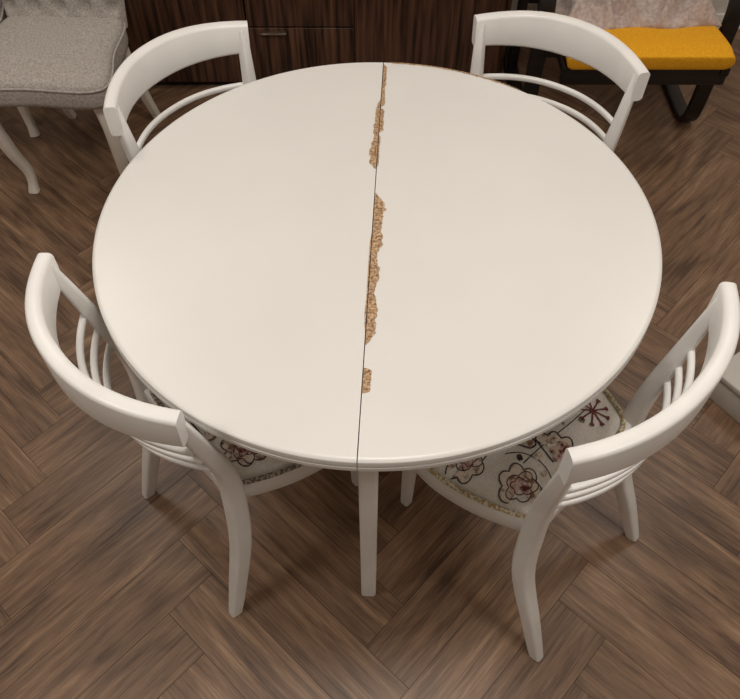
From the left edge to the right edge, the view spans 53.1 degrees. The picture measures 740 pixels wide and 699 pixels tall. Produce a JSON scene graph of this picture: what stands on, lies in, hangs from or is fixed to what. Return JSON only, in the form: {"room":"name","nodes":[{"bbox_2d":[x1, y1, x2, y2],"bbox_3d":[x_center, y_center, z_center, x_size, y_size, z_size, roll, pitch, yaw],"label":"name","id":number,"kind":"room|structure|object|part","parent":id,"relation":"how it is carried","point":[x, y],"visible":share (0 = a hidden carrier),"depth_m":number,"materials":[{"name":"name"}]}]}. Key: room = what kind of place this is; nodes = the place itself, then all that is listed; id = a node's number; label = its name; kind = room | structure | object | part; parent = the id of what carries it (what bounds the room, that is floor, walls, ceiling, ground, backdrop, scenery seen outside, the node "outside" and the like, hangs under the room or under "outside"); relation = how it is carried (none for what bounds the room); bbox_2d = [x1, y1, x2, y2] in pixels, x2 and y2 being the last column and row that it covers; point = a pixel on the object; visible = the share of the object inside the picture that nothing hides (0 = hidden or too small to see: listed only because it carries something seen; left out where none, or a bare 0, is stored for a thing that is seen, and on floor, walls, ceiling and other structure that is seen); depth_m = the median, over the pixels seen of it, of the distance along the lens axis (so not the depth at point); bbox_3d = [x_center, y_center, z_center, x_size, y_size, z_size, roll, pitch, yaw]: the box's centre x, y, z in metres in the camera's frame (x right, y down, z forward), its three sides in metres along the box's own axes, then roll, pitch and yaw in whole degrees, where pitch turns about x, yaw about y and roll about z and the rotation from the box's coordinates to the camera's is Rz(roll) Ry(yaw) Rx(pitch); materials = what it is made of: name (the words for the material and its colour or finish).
{"room":"dining room","nodes":[
{"label":"dining room","id":0,"kind":"room"},
{"bbox_2d":[0,29,739,698],"bbox_3d":[0.000,0.579,1.800,5.200,0.050,5.060,0,52,0],"label":"floor","id":1,"kind":"structure","parent":0,"point":[108,590],"depth_m":1.83,"materials":[{"name":"brown wood"}]},
{"bbox_2d":[0,0,40,136],"bbox_3d":[-1.465,-1.294,2.560,0.485,1.036,0.593,0,52,0],"label":"upholstered chair","id":2,"kind":"object","parent":1,"relation":"on","point":[25,112],"visible":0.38,"depth_m":2.78,"materials":[{"name":"white wood"}]},
{"bbox_2d":[0,0,6,21],"bbox_3d":[-1.465,-1.196,2.556,0.476,0.101,0.424,0,52,0],"label":"seat cushion","id":3,"kind":"object","parent":2,"relation":"on","point":[3,16],"depth_m":2.49,"materials":[{"name":"grey fabric"}]},
{"bbox_3d":[-1.282,-0.941,2.666,0.071,0.434,0.085,0,52,0],"label":"cabriole leg","id":4,"kind":"part","parent":2,"relation":"part of","materials":[{"name":"white paint"}]},
{"bbox_2d":[0,0,160,193],"bbox_3d":[-1.012,-1.028,2.356,0.485,1.036,0.593,2,53,2],"label":"upholstered chair","id":5,"kind":"object","parent":1,"relation":"on","point":[65,55],"visible":0.88,"depth_m":2.32,"materials":[{"name":"grey fabric"}]},
{"bbox_3d":[-1.207,-0.683,2.468,0.071,0.434,0.085,2,53,2],"label":"cabriole leg","id":6,"kind":"part","parent":5,"relation":"part of","materials":[{"name":"white paint"}]},
{"bbox_2d":[0,15,127,109],"bbox_3d":[-1.017,-0.930,2.353,0.476,0.101,0.424,2,53,2],"label":"seat cushion","id":7,"kind":"object","parent":5,"relation":"on","point":[50,61],"depth_m":2.27,"materials":[{"name":"grey fabric"}]},
{"bbox_3d":[-1.166,-0.996,2.682,0.041,0.480,0.189,1,53,1],"label":"leg","id":8,"kind":"part","parent":5,"relation":"part of","materials":[{"name":"white paint"}]},
{"bbox_3d":[-0.841,-0.668,2.456,0.071,0.434,0.085,2,53,2],"label":"cabriole leg","id":9,"kind":"part","parent":5,"relation":"part of","materials":[{"name":"white paint"}]},
{"bbox_3d":[-0.842,-0.983,2.671,0.041,0.480,0.189,4,53,3],"label":"leg","id":10,"kind":"part","parent":5,"relation":"part of","materials":[{"name":"white paint"}]},
{"bbox_2d":[103,21,255,162],"bbox_3d":[-0.284,-0.304,1.909,0.549,0.860,0.452,31,58,21],"label":"dining chair","id":11,"kind":"object","parent":1,"relation":"on","point":[171,52],"visible":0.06,"depth_m":1.70,"materials":[{"name":"white paint"}]},
{"bbox_3d":[-0.540,-0.261,1.892,0.126,0.835,0.047,10,53,7],"label":"leg","id":12,"kind":"part","parent":11,"relation":"part of","materials":[{"name":"white paint"}]},
{"bbox_3d":[-0.314,-0.501,2.075,0.047,0.835,0.126,-23,56,-17],"label":"leg","id":13,"kind":"part","parent":11,"relation":"part of","materials":[{"name":"white paint"}]},
{"bbox_2d":[25,253,363,617],"bbox_3d":[-0.283,0.122,1.582,0.582,0.860,0.465,-34,60,-23],"label":"dining chair","id":14,"kind":"object","parent":1,"relation":"on","point":[239,473],"visible":0.33,"depth_m":1.30,"materials":[{"name":"white paint"}]},
{"bbox_3d":[-0.529,0.104,1.611,0.134,0.837,0.046,-15,54,-11],"label":"leg","id":15,"kind":"part","parent":14,"relation":"part of","materials":[{"name":"white paint"}]},
{"bbox_3d":[-0.456,0.008,1.183,0.113,0.088,0.455,-34,60,-23],"label":"rail","id":16,"kind":"part","parent":14,"relation":"part of","materials":[{"name":"white paint"}]},
{"bbox_3d":[-0.285,0.331,1.437,0.046,0.837,0.134,22,56,16],"label":"leg","id":17,"kind":"part","parent":14,"relation":"part of","materials":[{"name":"white paint"}]},
{"bbox_3d":[-0.224,0.088,1.612,0.425,0.050,0.446,-34,60,-23],"label":"seat frame","id":18,"kind":"part","parent":14,"relation":"part of","materials":[{"name":"white paint"}]},
{"bbox_3d":[-0.224,0.071,1.591,0.419,0.010,0.439,-34,60,-23],"label":"seat trim","id":19,"kind":"part","parent":14,"relation":"part of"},
{"bbox_3d":[-0.224,0.066,1.583,0.406,0.031,0.426,-34,60,-23],"label":"seat","id":20,"kind":"part","parent":14,"relation":"part of","materials":[{"name":"beige fabric"}]},
{"bbox_3d":[-0.035,0.228,1.773,0.043,0.421,0.040,-34,60,-23],"label":"leg","id":21,"kind":"part","parent":14,"relation":"part of","materials":[{"name":"white paint"}]},
{"bbox_2d":[124,0,511,84],"bbox_3d":[-0.320,-1.497,2.829,1.720,0.845,0.473,0,52,0],"label":"sideboard","id":22,"kind":"object","parent":1,"relation":"on","point":[284,35],"visible":0.47,"depth_m":2.83,"materials":[{"name":"brown wood"}]},
{"bbox_3d":[-0.820,-1.331,2.702,0.694,0.779,0.020,0,52,0],"label":"cabinet door","id":23,"kind":"part","parent":22,"relation":"part of","materials":[{"name":"brown wood"}]},
{"bbox_3d":[-0.370,-1.209,2.832,0.100,0.008,0.020,0,52,0],"label":"drawer handle","id":24,"kind":"part","parent":22,"relation":"part of","materials":[{"name":"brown metal"}]},
{"bbox_3d":[-0.265,-1.316,2.722,0.404,0.259,0.020,0,52,0],"label":"drawer","id":25,"kind":"part","parent":22,"relation":"part of","materials":[{"name":"brown wood"}]},
{"bbox_3d":[-0.265,-1.164,2.920,0.404,0.229,0.020,0,52,0],"label":"drawer","id":26,"kind":"part","parent":22,"relation":"part of","materials":[{"name":"brown wood"}]},
{"bbox_3d":[0.235,-1.331,2.702,0.584,0.779,0.020,0,52,0],"label":"cabinet door","id":27,"kind":"part","parent":22,"relation":"part of","materials":[{"name":"brown wood"}]},
{"bbox_2d":[92,62,661,595],"bbox_3d":[0.014,-0.037,1.769,1.107,0.751,1.108,2,53,2],"label":"round dining table","id":28,"kind":"object","parent":1,"relation":"on","point":[514,271],"visible":1,"depth_m":1.39,"materials":[{"name":"white wood"}]},
{"bbox_3d":[-0.003,0.349,1.494,0.036,0.718,0.052,2,53,2],"label":"leg","id":29,"kind":"part","parent":28,"relation":"part of","materials":[{"name":"white paint"}]},
{"bbox_2d":[470,10,649,151],"bbox_3d":[0.334,-0.336,1.933,0.452,0.860,0.549,28,58,20],"label":"dining chair","id":30,"kind":"object","parent":1,"relation":"on","point":[582,41],"visible":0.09,"depth_m":1.75,"materials":[{"name":"white paint"}]},
{"bbox_3d":[0.277,-0.528,2.096,0.047,0.835,0.126,7,53,6],"label":"leg","id":31,"kind":"part","parent":30,"relation":"part of","materials":[{"name":"white paint"}]},
{"bbox_3d":[0.453,-0.710,1.734,0.440,0.088,0.120,28,58,20],"label":"rail","id":32,"kind":"part","parent":30,"relation":"part of","materials":[{"name":"white paint"}]},
{"bbox_3d":[0.590,-0.361,1.968,0.126,0.835,0.047,-26,57,-18],"label":"leg","id":33,"kind":"part","parent":30,"relation":"part of","materials":[{"name":"white paint"}]},
{"bbox_2d":[401,282,739,661],"bbox_3d":[0.324,0.182,1.537,0.552,0.861,0.473,38,61,25],"label":"dining chair","id":34,"kind":"object","parent":1,"relation":"on","point":[523,487],"visible":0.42,"depth_m":1.42,"materials":[{"name":"white paint"}]},
{"bbox_3d":[0.095,0.274,1.738,0.043,0.421,0.040,38,61,25],"label":"leg","id":35,"kind":"part","parent":34,"relation":"part of","materials":[{"name":"white paint"}]},
{"bbox_3d":[0.284,0.143,1.570,0.425,0.050,0.446,38,61,25],"label":"seat frame","id":36,"kind":"part","parent":34,"relation":"part of","materials":[{"name":"white paint"}]},
{"bbox_3d":[0.284,0.121,1.541,0.406,0.031,0.426,38,61,25],"label":"seat","id":37,"kind":"part","parent":34,"relation":"part of","materials":[{"name":"beige fabric"}]},
{"bbox_3d":[0.283,0.127,1.548,0.419,0.010,0.439,38,61,25],"label":"seat trim","id":38,"kind":"part","parent":34,"relation":"part of","materials":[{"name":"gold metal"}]},
{"bbox_3d":[0.335,0.403,1.383,0.159,0.838,0.080,38,61,25],"label":"leg","id":39,"kind":"part","parent":34,"relation":"part of","materials":[{"name":"white paint"}]},
{"bbox_3d":[0.468,0.058,1.145,0.100,0.088,0.473,38,61,25],"label":"rail","id":40,"kind":"part","parent":34,"relation":"part of","materials":[{"name":"white paint"}]},
{"bbox_3d":[0.604,0.181,1.553,0.165,0.837,0.057,23,56,16],"label":"leg","id":41,"kind":"part","parent":34,"relation":"part of","materials":[{"name":"white paint"}]},
{"bbox_2d":[503,0,739,121],"bbox_3d":[0.910,-1.308,2.571,0.694,1.025,0.838,0,52,0],"label":"armchair","id":42,"kind":"object","parent":1,"relation":"on","point":[679,42],"visible":0.7,"depth_m":2.47,"materials":[{"name":"yellow fabric"}]},
{"bbox_3d":[0.592,-1.328,2.882,0.036,0.515,0.025,0,52,0],"label":"post","id":43,"kind":"part","parent":42,"relation":"part of","materials":[{"name":"wood"}]},
{"bbox_3d":[0.592,-1.250,2.813,0.058,0.571,0.603,0,52,0],"label":"frame","id":44,"kind":"part","parent":42,"relation":"part of","materials":[{"name":"wood"}]},
{"bbox_3d":[0.648,-1.398,2.474,0.028,0.682,0.809,0,52,0],"label":"seat rail","id":45,"kind":"part","parent":42,"relation":"part of","materials":[{"name":"wood"}]},
{"bbox_2d":[555,0,721,28],"bbox_3d":[0.906,-1.242,2.560,0.565,0.182,0.389,0,52,0],"label":"throw blanket","id":46,"kind":"object","parent":42,"relation":"on","point":[604,14],"depth_m":2.47,"materials":[{"name":"fabric"}]},
{"bbox_2d":[566,26,735,69],"bbox_3d":[0.910,-1.397,2.423,0.540,0.682,0.800,0,52,0],"label":"cushion","id":47,"kind":"object","parent":42,"relation":"on","point":[657,47],"depth_m":2.40,"materials":[{"name":"fabric"}]},
{"bbox_3d":[1.228,-1.250,2.813,0.058,0.571,0.603,0,52,0],"label":"frame","id":48,"kind":"part","parent":42,"relation":"part of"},
{"bbox_3d":[1.172,-1.398,2.474,0.028,0.682,0.809,0,52,0],"label":"seat rail","id":49,"kind":"part","parent":42,"relation":"part of","materials":[{"name":"black wood"}]},
{"bbox_2d":[709,351,739,423],"bbox_3d":[1.122,0.090,2.074,0.290,0.110,0.210,-29,58,-20],"label":"storage box","id":50,"kind":"object","parent":1,"relation":"on","point":[726,394],"visible":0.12,"depth_m":2.04,"materials":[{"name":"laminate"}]},
{"bbox_3d":[1.122,0.063,2.038,0.290,0.020,0.210,-29,58,-20],"label":"box lid","id":51,"kind":"part","parent":50,"relation":"part of","materials":[{"name":"white laminate"}]},
{"bbox_2d":[511,0,728,12],"bbox_3d":[0.000,-2.259,2.339,5.400,2.650,0.100,0,52,0],"label":"wall","id":52,"kind":"structure","parent":0,"point":[720,6],"depth_m":3.24,"materials":[{"name":"paint"}]},
{"bbox_2d":[716,13,739,28],"bbox_3d":[1.580,-1.459,3.288,2.040,0.070,0.014,0,52,0],"label":"baseboard","id":53,"kind":"structure","parent":52,"relation":"attached to","point":[720,16],"depth_m":3.26,"materials":[{"name":"white paint"}]}
]}

